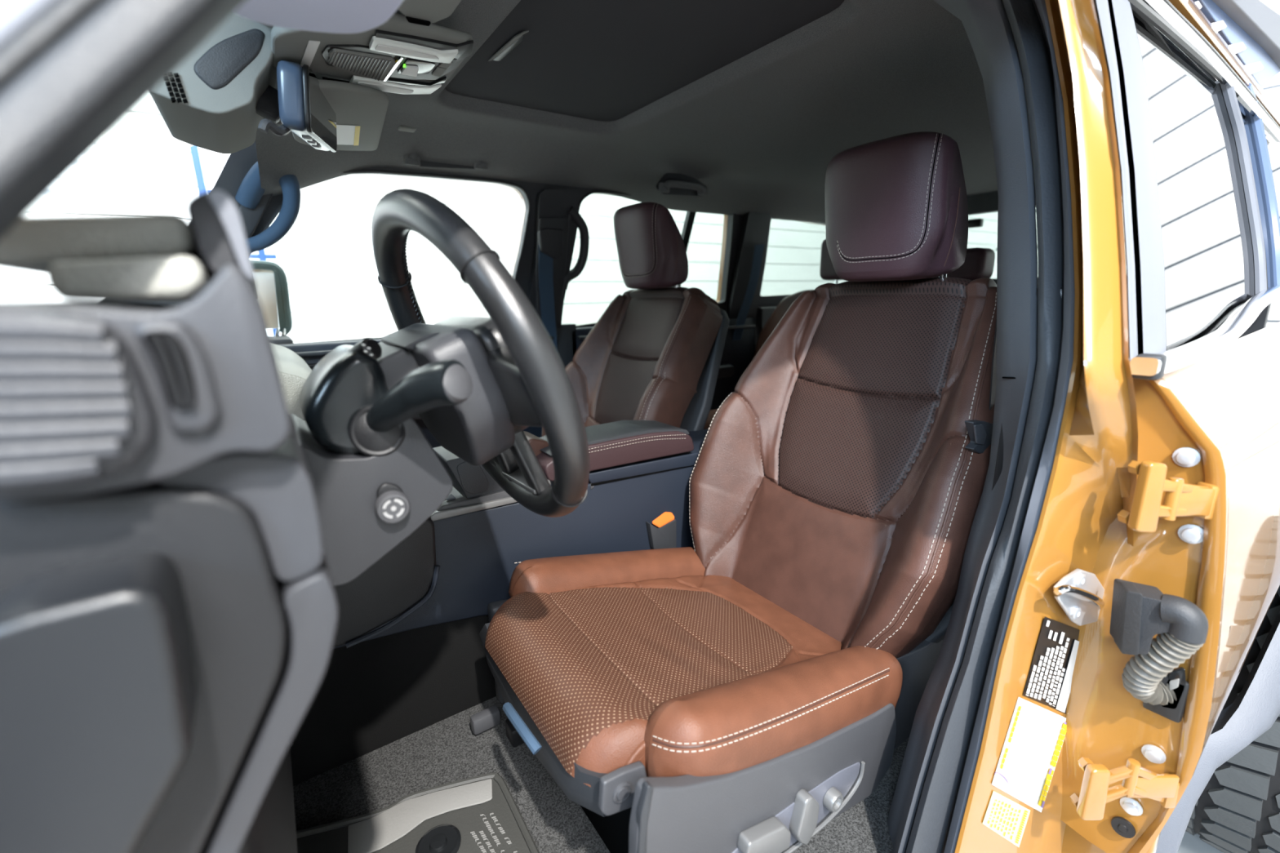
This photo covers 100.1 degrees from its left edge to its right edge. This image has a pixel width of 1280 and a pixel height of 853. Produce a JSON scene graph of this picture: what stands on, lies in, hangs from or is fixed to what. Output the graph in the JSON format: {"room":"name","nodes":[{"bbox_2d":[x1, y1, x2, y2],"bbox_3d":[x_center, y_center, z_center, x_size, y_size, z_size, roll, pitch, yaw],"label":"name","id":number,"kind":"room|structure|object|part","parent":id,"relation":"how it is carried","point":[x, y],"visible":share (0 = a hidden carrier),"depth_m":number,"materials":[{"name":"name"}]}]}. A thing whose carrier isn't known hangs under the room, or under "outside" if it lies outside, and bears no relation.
{"room":"vehicle interior","nodes":[
{"label":"vehicle interior","id":0,"kind":"room"},
{"bbox_2d":[0,93,997,343],"bbox_3d":[-0.850,-1.301,3.645,16.000,3.410,0.090,-11,17,-33],"label":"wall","id":1,"kind":"structure","parent":0,"point":[326,258],"depth_m":3.12,"materials":[{"name":"white"}]},
{"bbox_2d":[189,143,290,337],"bbox_3d":[-2.060,-1.290,2.683,0.273,2.000,0.047,-11,17,-33],"label":"window","id":2,"kind":"structure","parent":1,"relation":"in","point":[213,162],"depth_m":2.65,"materials":[{"name":"white"}]},
{"bbox_2d":[293,625,972,852],"bbox_3d":[0.362,0.407,1.576,3.000,0.060,1.520,-11,17,-33],"label":"floor","id":3,"kind":"structure","parent":0,"point":[446,751],"depth_m":0.85,"materials":[{"name":"black carpet"}]},
{"bbox_2d":[296,772,539,852],"bbox_3d":[-0.376,0.586,0.748,0.599,0.018,0.237,-1,14,1],"label":"floor mat","id":4,"kind":"object","parent":3,"relation":"on","point":[480,814],"visible":0.93,"depth_m":0.77,"materials":[{"name":"grey rubber"}]},
{"bbox_2d":[281,419,708,786],"bbox_3d":[-0.252,0.374,1.164,1.349,0.754,0.269,-11,17,-33],"label":"console","id":5,"kind":"object","parent":3,"relation":"on","point":[431,667],"visible":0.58,"depth_m":0.96,"materials":[{"name":"black plastic"}]},
{"bbox_2d":[445,494,455,500],"bbox_3d":[-0.333,0.124,0.935,0.016,0.004,0.020,-11,17,-33],"label":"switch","id":6,"kind":"object","parent":5,"relation":"attached to","point":[450,497],"depth_m":0.93,"materials":[{"name":"grey plastic"}]},
{"bbox_3d":[-0.278,0.080,1.001,0.184,0.101,0.100,-11,17,-33],"label":"shifter panel","id":7,"kind":"part","parent":5,"relation":"part of","materials":[{"name":"grey plastic"}]},
{"bbox_3d":[-0.061,0.019,1.133,0.334,0.026,0.115,-11,17,-33],"label":"lid","id":8,"kind":"part","parent":5,"relation":"part of","materials":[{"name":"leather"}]},
{"bbox_3d":[-0.062,0.041,1.134,0.358,0.060,0.125,-11,17,-33],"label":"armrest lid","id":9,"kind":"part","parent":5,"relation":"part of","materials":[{"name":"brown leather"}]},
{"bbox_3d":[0.047,0.065,1.261,0.497,0.054,0.180,-11,17,-33],"label":"console rail","id":10,"kind":"part","parent":5,"relation":"part of","materials":[{"name":"brown leather"}]},
{"bbox_2d":[645,511,676,549],"bbox_3d":[0.062,0.262,1.198,0.105,0.145,0.018,-11,17,-33],"label":"seat belt buckle","id":11,"kind":"object","parent":5,"relation":"attached to","point":[663,535],"visible":0.55,"depth_m":1.18,"materials":[{"name":"grey plastic"}]},
{"bbox_2d":[542,201,729,436],"bbox_3d":[-0.221,-0.082,1.518,0.918,1.058,0.560,-11,17,-33],"label":"passenger seat","id":12,"kind":"object","parent":3,"relation":"on","point":[655,351],"visible":0.37,"depth_m":1.54,"materials":[{"name":"brown leather"}]},
{"bbox_3d":[-0.144,0.109,1.617,0.155,0.213,0.342,-11,17,-33],"label":"lumbar panel","id":13,"kind":"part","parent":12,"relation":"part of","materials":[{"name":"brown leather"}]},
{"bbox_3d":[-0.085,-0.257,1.810,0.279,0.398,0.155,-11,17,-33],"label":"shoulder panel","id":14,"kind":"part","parent":12,"relation":"part of","materials":[{"name":"brown leather"}]},
{"bbox_3d":[0.130,-0.186,1.508,0.279,0.398,0.155,-11,17,-33],"label":"shoulder panel","id":15,"kind":"part","parent":12,"relation":"part of","materials":[{"name":"brown leather"}]},
{"bbox_3d":[0.111,-0.033,1.470,0.372,0.583,0.086,-11,17,-33],"label":"panel","id":16,"kind":"part","parent":12,"relation":"part of","materials":[{"name":"brown leather"}]},
{"bbox_2d":[470,131,996,852],"bbox_3d":[0.203,0.061,0.904,0.938,1.058,0.560,-11,17,-33],"label":"seat","id":17,"kind":"object","parent":3,"relation":"on","point":[743,689],"visible":0.99,"depth_m":0.88,"materials":[{"name":"brown leather"}]},
{"bbox_3d":[-0.049,0.359,1.066,0.500,0.193,0.030,-11,17,-33],"label":"trim","id":18,"kind":"part","parent":17,"relation":"part of","materials":[{"name":"grey plastic"}]},
{"bbox_3d":[-0.013,0.492,1.067,0.520,0.035,0.035,-11,17,-33],"label":"seat rail","id":19,"kind":"part","parent":17,"relation":"part of","materials":[{"name":"black plastic"}]},
{"bbox_3d":[-0.156,0.389,0.694,0.017,0.030,0.108,-11,17,-33],"label":"release lever","id":20,"kind":"part","parent":17,"relation":"part of","materials":[{"name":"blue"}]},
{"bbox_3d":[-0.135,0.394,0.755,0.076,0.106,0.394,-11,17,-33],"label":"trim","id":21,"kind":"part","parent":17,"relation":"part of","materials":[{"name":"grey plastic"}]},
{"bbox_2d":[484,584,604,640],"bbox_3d":[-0.161,0.297,0.909,0.228,0.063,0.047,-11,17,-33],"label":"cushion","id":22,"kind":"object","parent":17,"relation":"on","point":[520,593],"depth_m":0.90,"materials":[{"name":"brown leather"}]},
{"bbox_3d":[0.086,0.418,0.908,0.470,0.189,0.420,-11,17,-33],"label":"seat","id":23,"kind":"part","parent":17,"relation":"part of","materials":[{"name":"black plastic"}]},
{"bbox_2d":[571,718,647,786],"bbox_3d":[0.029,0.360,0.641,0.228,0.063,0.047,-11,17,-33],"label":"cushion","id":24,"kind":"object","parent":17,"relation":"on","point":[606,752],"depth_m":0.60,"materials":[{"name":"brown leather"}]},
{"bbox_2d":[640,754,647,777],"bbox_3d":[0.202,0.407,0.760,0.540,0.173,0.011,-11,17,-35],"label":"cushion","id":25,"kind":"object","parent":17,"relation":"on","point":[643,757],"depth_m":0.59,"materials":[{"name":"brown leather"}]},
{"bbox_3d":[0.175,0.339,0.949,0.364,0.101,0.359,-11,17,-33],"label":"cushion panel","id":26,"kind":"part","parent":17,"relation":"part of","materials":[{"name":"brown leather"}]},
{"bbox_3d":[0.186,0.441,0.668,0.472,0.268,0.018,-11,17,-33],"label":"trim panel","id":27,"kind":"part","parent":17,"relation":"part of","materials":[{"name":"grey plastic"}]},
{"bbox_2d":[737,816,791,852],"bbox_3d":[0.146,0.487,0.629,0.076,0.057,0.018,-11,17,-33],"label":"switch","id":28,"kind":"object","parent":17,"relation":"attached to","point":[756,834],"depth_m":0.62,"materials":[{"name":"grey plastic"}]},
{"bbox_3d":[0.347,-0.115,1.202,0.279,0.398,0.155,-11,17,-33],"label":"shoulder panel","id":29,"kind":"part","parent":17,"relation":"part of","materials":[{"name":"brown leather"}]},
{"bbox_3d":[0.203,0.497,0.684,0.254,0.073,0.006,-11,17,-33],"label":"switch panel","id":30,"kind":"part","parent":17,"relation":"part of","materials":[{"name":"grey plastic"}]},
{"bbox_3d":[0.288,0.250,1.009,0.155,0.213,0.342,-11,17,-33],"label":"lumbar panel","id":31,"kind":"part","parent":17,"relation":"part of","materials":[{"name":"brown leather"}]},
{"bbox_2d":[789,788,819,844],"bbox_3d":[0.206,0.491,0.673,0.040,0.073,0.017,-11,17,-33],"label":"switch","id":32,"kind":"object","parent":17,"relation":"attached to","point":[804,807],"depth_m":0.66,"materials":[{"name":"grey plastic"}]},
{"bbox_3d":[0.256,0.494,0.708,0.027,0.027,0.013,-11,17,-33],"label":"lumbar knob","id":33,"kind":"part","parent":17,"relation":"part of","materials":[{"name":"silver plastic"}]},
{"bbox_3d":[0.544,0.108,0.862,0.372,0.583,0.086,-11,17,-33],"label":"panel","id":34,"kind":"part","parent":17,"relation":"part of","materials":[{"name":"brown leather"}]},
{"bbox_3d":[0.562,-0.045,0.899,0.279,0.398,0.155,-11,17,-33],"label":"shoulder panel","id":35,"kind":"part","parent":17,"relation":"part of","materials":[{"name":"brown leather"}]},
{"bbox_3d":[0.542,-0.249,0.960,0.023,0.074,0.012,-11,17,-33],"label":"headrest post","id":36,"kind":"part","parent":17,"relation":"part of","materials":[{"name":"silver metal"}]},
{"bbox_2d":[703,239,1038,429],"bbox_3d":[0.724,-0.169,1.802,0.620,0.953,1.365,-11,17,-33],"label":"bench","id":37,"kind":"object","parent":3,"relation":"on","point":[979,263],"visible":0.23,"depth_m":2.02,"materials":[{"name":"brown leather"}]},
{"bbox_2d":[703,408,717,429],"bbox_3d":[0.727,0.095,1.763,0.500,0.160,1.200,-11,17,-33],"label":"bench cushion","id":38,"kind":"object","parent":37,"relation":"on","point":[711,415],"depth_m":2.01,"materials":[{"name":"brown leather"}]},
{"bbox_2d":[0,0,1279,852],"bbox_3d":[0.386,-0.057,1.509,3.585,1.570,1.770,-11,17,-33],"label":"car","id":39,"kind":"object","parent":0,"point":[1064,435],"depth_m":0.63,"materials":[{"name":"orange metal"}]},
{"bbox_3d":[0.075,-0.280,0.390,0.845,0.356,0.070,-12,18,-38],"label":"pillar trim","id":40,"kind":"part","parent":39,"relation":"part of","materials":[{"name":"grey plastic"}]},
{"bbox_2d":[150,12,276,154],"bbox_3d":[-0.556,-0.472,0.718,0.154,0.156,0.222,-11,17,-33],"label":"camera cover","id":41,"kind":"object","parent":39,"relation":"attached to","point":[209,102],"visible":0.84,"depth_m":0.65,"materials":[{"name":"grey plastic"}]},
{"bbox_3d":[-0.489,-0.440,0.641,0.078,0.076,0.010,-11,17,-33],"label":"panel","id":42,"kind":"part","parent":41,"relation":"part of","materials":[{"name":"grey plastic"}]},
{"bbox_2d":[0,189,439,852],"bbox_3d":[-0.711,0.090,0.696,0.768,0.581,1.410,-11,17,-33],"label":"dashboard","id":43,"kind":"object","parent":39,"relation":"attached to","point":[157,500],"visible":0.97,"depth_m":0.21,"materials":[{"name":"black plastic"}]},
{"bbox_3d":[-0.208,-0.011,0.190,0.053,0.065,0.030,-11,17,-33],"label":"rib frame","id":44,"kind":"part","parent":43,"relation":"part of","materials":[{"name":"grey plastic"}]},
{"bbox_3d":[-0.230,0.124,0.243,0.124,0.216,0.050,-11,17,-33],"label":"panel","id":45,"kind":"part","parent":43,"relation":"part of","materials":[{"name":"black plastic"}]},
{"bbox_2d":[133,320,221,433],"bbox_3d":[-0.181,-0.020,0.212,0.020,0.043,0.030,-11,17,-33],"label":"vent","id":46,"kind":"object","parent":43,"relation":"attached to","point":[177,363],"depth_m":0.20,"materials":[{"name":"grey plastic"}]},
{"bbox_2d":[186,191,257,297],"bbox_3d":[-0.311,-0.123,0.412,0.021,0.048,0.400,-11,17,-33],"label":"hood","id":47,"kind":"object","parent":43,"relation":"attached to","point":[216,238],"depth_m":0.25,"materials":[{"name":"grey plastic"}]},
{"bbox_2d":[290,329,472,586],"bbox_3d":[-0.237,0.020,0.538,0.207,0.225,0.246,-11,17,-33],"label":"column","id":48,"kind":"structure","parent":43,"relation":"attached to","point":[375,477],"depth_m":0.49,"materials":[{"name":"grey plastic"}]},
{"bbox_3d":[-0.256,-0.068,0.495,0.033,0.028,0.021,3,14,15],"label":"light knob","id":49,"kind":"part","parent":48,"relation":"part of","materials":[{"name":"black plastic"}]},
{"bbox_2d":[373,482,410,523],"bbox_3d":[-0.233,0.071,0.502,0.030,0.038,0.020,-11,17,-33],"label":"switch","id":50,"kind":"object","parent":48,"relation":"attached to","point":[392,500],"depth_m":0.50,"materials":[{"name":"black plastic"}]},
{"bbox_2d":[371,188,589,517],"bbox_3d":[-0.186,-0.063,0.602,0.161,0.366,0.386,-11,17,-33],"label":"steering wheel","id":51,"kind":"object","parent":48,"relation":"attached to","point":[520,380],"visible":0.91,"depth_m":0.50,"materials":[{"name":"black leather"}]},
{"bbox_3d":[-0.422,0.191,0.818,0.190,0.220,0.120,-11,17,-33],"label":"knee panel","id":52,"kind":"part","parent":43,"relation":"part of","materials":[{"name":"black plastic"}]},
{"bbox_3d":[-0.935,-0.536,1.310,0.139,0.206,0.046,-4,14,-10],"label":"handle","id":53,"kind":"part","parent":39,"relation":"part of","materials":[{"name":"plastic"}]},
{"bbox_3d":[-0.913,-0.527,1.298,0.182,0.222,0.083,-2,14,-5],"label":"pillar grab handle","id":54,"kind":"part","parent":39,"relation":"part of","materials":[{"name":"plastic"}]},
{"bbox_2d":[250,260,293,344],"bbox_3d":[-1.104,-0.350,1.531,0.187,0.250,0.200,-11,17,-33],"label":"mirror","id":55,"kind":"object","parent":39,"relation":"attached to","point":[270,278],"visible":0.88,"depth_m":1.60,"materials":[{"name":"teal mirror"}]},
{"bbox_3d":[-1.092,-0.384,1.625,0.028,0.172,0.050,-11,17,-33],"label":"frame","id":56,"kind":"part","parent":55,"relation":"part of","materials":[{"name":"teal mirror"}]},
{"bbox_2d":[256,59,337,151],"bbox_3d":[-0.505,-0.444,0.767,0.103,0.100,0.236,-6,15,-19],"label":"mirror","id":57,"kind":"object","parent":39,"relation":"attached to","point":[302,108],"visible":0.96,"depth_m":0.69,"materials":[{"name":"blue mirror"}]},
{"bbox_3d":[-0.519,-0.450,0.738,0.057,0.054,0.026,-11,17,-33],"label":"arm","id":58,"kind":"part","parent":57,"relation":"part of","materials":[{"name":"grey plastic"}]},
{"bbox_3d":[-0.462,-0.452,0.785,0.010,0.084,0.218,-6,15,-19],"label":"pane","id":59,"kind":"part","parent":57,"relation":"part of","materials":[{"name":"grey mirror"}]},
{"bbox_2d":[234,0,404,33],"bbox_3d":[-0.227,-0.312,0.359,0.138,0.012,0.203,-11,17,-33],"label":"sun visor","id":60,"kind":"object","parent":39,"relation":"attached to","point":[336,16],"visible":0.95,"depth_m":0.41,"materials":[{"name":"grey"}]},
{"bbox_2d":[277,336,557,448],"bbox_3d":[-0.771,0.057,1.635,1.210,0.635,0.145,-11,17,-33],"label":"passenger door","id":61,"kind":"structure","parent":39,"relation":"attached to","point":[312,353],"depth_m":1.50,"materials":[{"name":"black plastic"}]},
{"bbox_3d":[-0.679,-0.052,1.641,0.700,0.050,0.090,-11,17,-33],"label":"armrest","id":62,"kind":"part","parent":61,"relation":"part of","materials":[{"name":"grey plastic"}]},
{"bbox_3d":[-0.056,-0.639,1.965,3.100,0.600,0.192,-11,17,-33],"label":"trim","id":63,"kind":"part","parent":39,"relation":"part of","materials":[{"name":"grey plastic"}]},
{"bbox_2d":[534,217,568,351],"bbox_3d":[-0.304,-0.393,1.830,0.121,0.594,0.165,-11,17,-33],"label":"belt","id":64,"kind":"object","parent":39,"relation":"hanging from","point":[552,240],"visible":0.88,"depth_m":1.77,"materials":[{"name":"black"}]},
{"bbox_3d":[-0.250,-0.581,1.792,0.023,0.269,0.091,-14,19,-42],"label":"handle stem","id":65,"kind":"part","parent":39,"relation":"part of","materials":[{"name":"grey plastic"}]},
{"bbox_3d":[-0.220,-0.590,1.806,0.103,0.279,0.098,-11,17,-33],"label":"pillar grab handle","id":66,"kind":"part","parent":39,"relation":"part of","materials":[{"name":"black plastic"}]},
{"bbox_3d":[-0.072,-0.644,1.988,3.100,0.600,0.184,-11,17,-33],"label":"door frame","id":67,"kind":"part","parent":39,"relation":"part of","materials":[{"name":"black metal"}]},
{"bbox_2d":[572,317,755,410],"bbox_3d":[0.154,-0.117,2.252,0.960,0.640,0.145,-11,17,-33],"label":"passenger door","id":68,"kind":"structure","parent":39,"relation":"attached to","point":[737,355],"depth_m":2.41,"materials":[{"name":"black plastic"}]},
{"bbox_3d":[0.143,-0.204,2.189,0.600,0.050,0.090,-11,17,-33],"label":"armrest","id":69,"kind":"part","parent":68,"relation":"part of","materials":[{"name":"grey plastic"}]},
{"bbox_2d":[732,244,764,340],"bbox_3d":[0.457,-0.510,2.350,0.160,0.540,0.069,11,18,41],"label":"belt","id":70,"kind":"object","parent":39,"relation":"attached to","point":[758,250],"visible":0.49,"depth_m":2.32,"materials":[{"name":"black fabric"}]},
{"bbox_3d":[0.872,-0.276,2.754,0.800,0.680,0.060,-11,17,-33],"label":"quarter panel","id":71,"kind":"part","parent":39,"relation":"part of","materials":[{"name":"grey plastic"}]},
{"bbox_3d":[0.419,0.037,0.750,0.410,1.231,0.202,-11,17,-33],"label":"pillar trim","id":72,"kind":"part","parent":39,"relation":"part of","materials":[{"name":"grey plastic"}]},
{"bbox_3d":[1.456,-0.889,2.346,0.030,0.035,0.080,-11,17,-33],"label":"wiper motor","id":73,"kind":"part","parent":39,"relation":"part of","materials":[{"name":"black plastic"}]},
{"bbox_2d":[964,317,996,453],"bbox_3d":[0.546,0.015,0.818,0.217,0.395,0.016,-12,17,-36],"label":"belt","id":74,"kind":"object","parent":39,"relation":"attached to","point":[980,432],"visible":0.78,"depth_m":0.77,"materials":[{"name":"black fabric"}]},
{"bbox_2d":[982,791,1030,847],"bbox_3d":[0.470,0.503,0.684,0.112,0.130,0.005,-8,15,-25],"label":"label","id":75,"kind":"object","parent":39,"relation":"attached to","point":[1006,818],"visible":1,"depth_m":0.68,"materials":[{"name":"beige paper"}]},
{"bbox_2d":[991,697,1066,813],"bbox_3d":[0.510,0.423,0.691,0.191,0.220,0.012,-8,16,-27],"label":"label","id":76,"kind":"object","parent":39,"relation":"attached to","point":[1035,737],"visible":1,"depth_m":0.69,"materials":[{"name":"white paper"}]},
{"bbox_2d":[1022,617,1079,714],"bbox_3d":[0.542,0.312,0.688,0.182,0.198,0.006,-9,16,-29],"label":"label","id":77,"kind":"object","parent":39,"relation":"attached to","point":[1049,681],"visible":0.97,"depth_m":0.68,"materials":[{"name":"black paper"}]},
{"bbox_2d":[1053,568,1105,626],"bbox_3d":[0.532,0.211,0.639,0.175,0.100,0.023,-9,16,-27],"label":"door striker","id":78,"kind":"object","parent":39,"relation":"attached to","point":[1079,593],"depth_m":0.64,"materials":[{"name":"silver metal"}]},
{"bbox_3d":[1.659,-0.458,2.297,0.223,1.220,1.360,-11,17,-33],"label":"tail panel","id":79,"kind":"part","parent":39,"relation":"part of","materials":[{"name":"metal"}]},
{"bbox_2d":[1060,0,1279,852],"bbox_3d":[1.249,0.083,1.135,1.835,1.545,0.256,-11,17,-33],"label":"door","id":80,"kind":"structure","parent":39,"relation":"attached to","point":[1199,152],"depth_m":0.67,"materials":[{"name":"gold metal"}]},
{"bbox_3d":[0.541,-0.305,0.601,0.096,0.457,0.193,-3,14,-6],"label":"frame moulding","id":81,"kind":"part","parent":80,"relation":"part of","materials":[{"name":"grey"}]},
{"bbox_3d":[0.588,0.248,0.668,0.011,0.630,0.172,-11,17,-33],"label":"door","id":82,"kind":"part","parent":80,"relation":"part of","materials":[{"name":"gold metal"}]},
{"bbox_3d":[0.587,0.411,0.629,0.081,0.036,0.017,0,14,3],"label":"hinge arm","id":83,"kind":"part","parent":80,"relation":"part of","materials":[{"name":"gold metal"}]},
{"bbox_3d":[0.587,0.438,0.636,0.081,0.038,0.017,0,14,3],"label":"hinge arm","id":84,"kind":"part","parent":80,"relation":"part of","materials":[{"name":"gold metal"}]},
{"bbox_2d":[1109,578,1208,723],"bbox_3d":[0.587,0.260,0.618,0.068,0.167,0.085,-11,17,-33],"label":"boot","id":85,"kind":"object","parent":80,"relation":"attached to","point":[1140,612],"visible":1,"depth_m":0.60,"materials":[{"name":"grey plastic"}]},
{"bbox_3d":[0.615,0.315,0.627,0.008,0.055,0.034,-11,17,-33],"label":"boot seat","id":86,"kind":"part","parent":85,"relation":"part of","materials":[{"name":"black plastic"}]},
{"bbox_3d":[0.628,0.433,0.637,0.014,0.037,0.016,0,14,3],"label":"door","id":87,"kind":"part","parent":80,"relation":"part of","materials":[{"name":"gold metal"}]},
{"bbox_3d":[0.571,0.089,0.568,0.072,0.017,0.014,-3,14,-7],"label":"hinge arm","id":88,"kind":"part","parent":80,"relation":"part of","materials":[{"name":"gold metal"}]},
{"bbox_3d":[0.570,0.063,0.561,0.072,0.023,0.014,-3,14,-7],"label":"hinge arm","id":89,"kind":"part","parent":80,"relation":"part of","materials":[{"name":"gold metal"}]},
{"bbox_3d":[0.986,-0.186,0.864,1.166,0.094,0.027,-11,17,-34],"label":"chrome moulding","id":90,"kind":"part","parent":80,"relation":"part of","materials":[{"name":"white metal"}]},
{"bbox_3d":[0.606,0.080,0.573,0.014,0.040,0.016,-3,14,-7],"label":"door","id":91,"kind":"part","parent":80,"relation":"part of","materials":[{"name":"gold metal"}]},
{"bbox_3d":[1.026,-0.600,0.937,1.057,0.057,0.018,-10,17,-33],"label":"frame rail","id":92,"kind":"part","parent":80,"relation":"part of","materials":[{"name":"silver metal"}]},
{"bbox_3d":[1.552,-0.519,1.287,0.987,0.385,0.108,-11,17,-33],"label":"quarter pane","id":93,"kind":"part","parent":80,"relation":"part of","materials":[{"name":"clear glass"}]},
{"bbox_2d":[1155,611,1279,852],"bbox_3d":[1.198,0.471,1.016,0.736,0.658,0.084,-8,15,-24],"label":"fender flare","id":94,"kind":"object","parent":39,"relation":"attached to","point":[1255,710],"visible":0.77,"depth_m":0.93,"materials":[{"name":"grey plastic"}]},
{"bbox_2d":[1193,0,1279,87],"bbox_3d":[1.349,-0.858,1.172,1.053,0.162,0.040,-11,17,-33],"label":"roof rail","id":95,"kind":"object","parent":39,"relation":"on","point":[1251,28],"visible":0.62,"depth_m":1.11,"materials":[{"name":"silver metal"}]},
{"bbox_3d":[1.377,-0.885,1.179,0.993,0.115,0.030,-11,17,-33],"label":"rail","id":96,"kind":"part","parent":95,"relation":"part of","materials":[{"name":"grey metal"}]},
{"bbox_2d":[255,0,1173,222],"bbox_3d":[0.525,-0.751,1.429,2.850,0.259,1.400,-11,17,-33],"label":"ceiling","id":97,"kind":"structure","parent":0,"point":[753,101],"depth_m":1.20,"materials":[{"name":"fabric"}]},
{"bbox_2d":[292,79,388,151],"bbox_3d":[-0.536,-0.540,0.954,0.150,0.051,0.476,-8,16,-27],"label":"sun visor","id":98,"kind":"object","parent":97,"relation":"attached to","point":[360,110],"visible":0.62,"depth_m":0.90,"materials":[{"name":"grey fabric"}]},
{"bbox_2d":[271,0,473,94],"bbox_3d":[-0.357,-0.528,0.747,0.276,0.088,0.418,-11,17,-33],"label":"console","id":99,"kind":"object","parent":97,"relation":"attached to","point":[408,53],"visible":0.94,"depth_m":0.72,"materials":[{"name":"grey plastic"}]},
{"bbox_3d":[-0.390,-0.510,0.757,0.069,0.030,0.155,3,14,16],"label":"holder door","id":100,"kind":"part","parent":99,"relation":"part of","materials":[{"name":"grey plastic"}]},
{"bbox_2d":[400,65,418,76],"bbox_3d":[-0.353,-0.545,0.821,0.025,0.012,0.050,-8,15,-25],"label":"switch","id":101,"kind":"object","parent":99,"relation":"attached to","point":[406,70],"depth_m":0.81,"materials":[{"name":"white plastic"}]},
{"bbox_3d":[-0.341,-0.563,0.837,0.094,0.032,0.121,8,17,34],"label":"button panel","id":102,"kind":"part","parent":99,"relation":"part of","materials":[{"name":"grey plastic"}]},
{"bbox_2d":[403,152,488,169],"bbox_3d":[-0.524,-0.735,1.457,0.224,0.065,0.028,-11,17,-33],"label":"grip","id":103,"kind":"object","parent":97,"relation":"attached to","point":[413,159],"visible":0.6,"depth_m":1.45,"materials":[{"name":"plastic"}]},
{"bbox_2d":[444,0,844,121],"bbox_3d":[-0.052,-0.712,1.018,0.450,0.006,0.735,-11,17,-33],"label":"shade","id":104,"kind":"object","parent":97,"relation":"hanging from","point":[562,60],"depth_m":1.01,"materials":[{"name":"grey fabric"}]},
{"bbox_2d":[655,173,707,195],"bbox_3d":[0.148,-0.806,1.781,0.219,0.072,0.028,-11,17,-33],"label":"grip","id":105,"kind":"object","parent":97,"relation":"attached to","point":[672,184],"visible":1,"depth_m":1.77,"materials":[{"name":"plastic"}]},
{"bbox_2d":[991,0,1279,327],"bbox_3d":[6.863,-3.573,4.298,0.090,7.200,7.000,-11,17,-33],"label":"wall","id":106,"kind":"structure","parent":0,"point":[1272,88],"depth_m":5.29,"materials":[{"name":"grey"}]},
{"label":"outside","id":107,"kind":"structure","parent":0,"visible":0},
{"bbox_2d":[1177,491,1228,852],"bbox_3d":[0.975,0.988,1.548,16.000,0.100,9.000,-11,17,-33],"label":"ground","id":108,"kind":"structure","parent":107,"point":[1189,843],"depth_m":1.27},
{"bbox_2d":[1185,497,1279,852],"bbox_3d":[1.452,0.582,1.260,0.792,0.792,0.278,-11,17,-33],"label":"tyre","id":109,"kind":"object","parent":108,"relation":"on","point":[1237,811],"visible":0.19,"depth_m":1.03,"materials":[{"name":"black rubber"}]}
]}

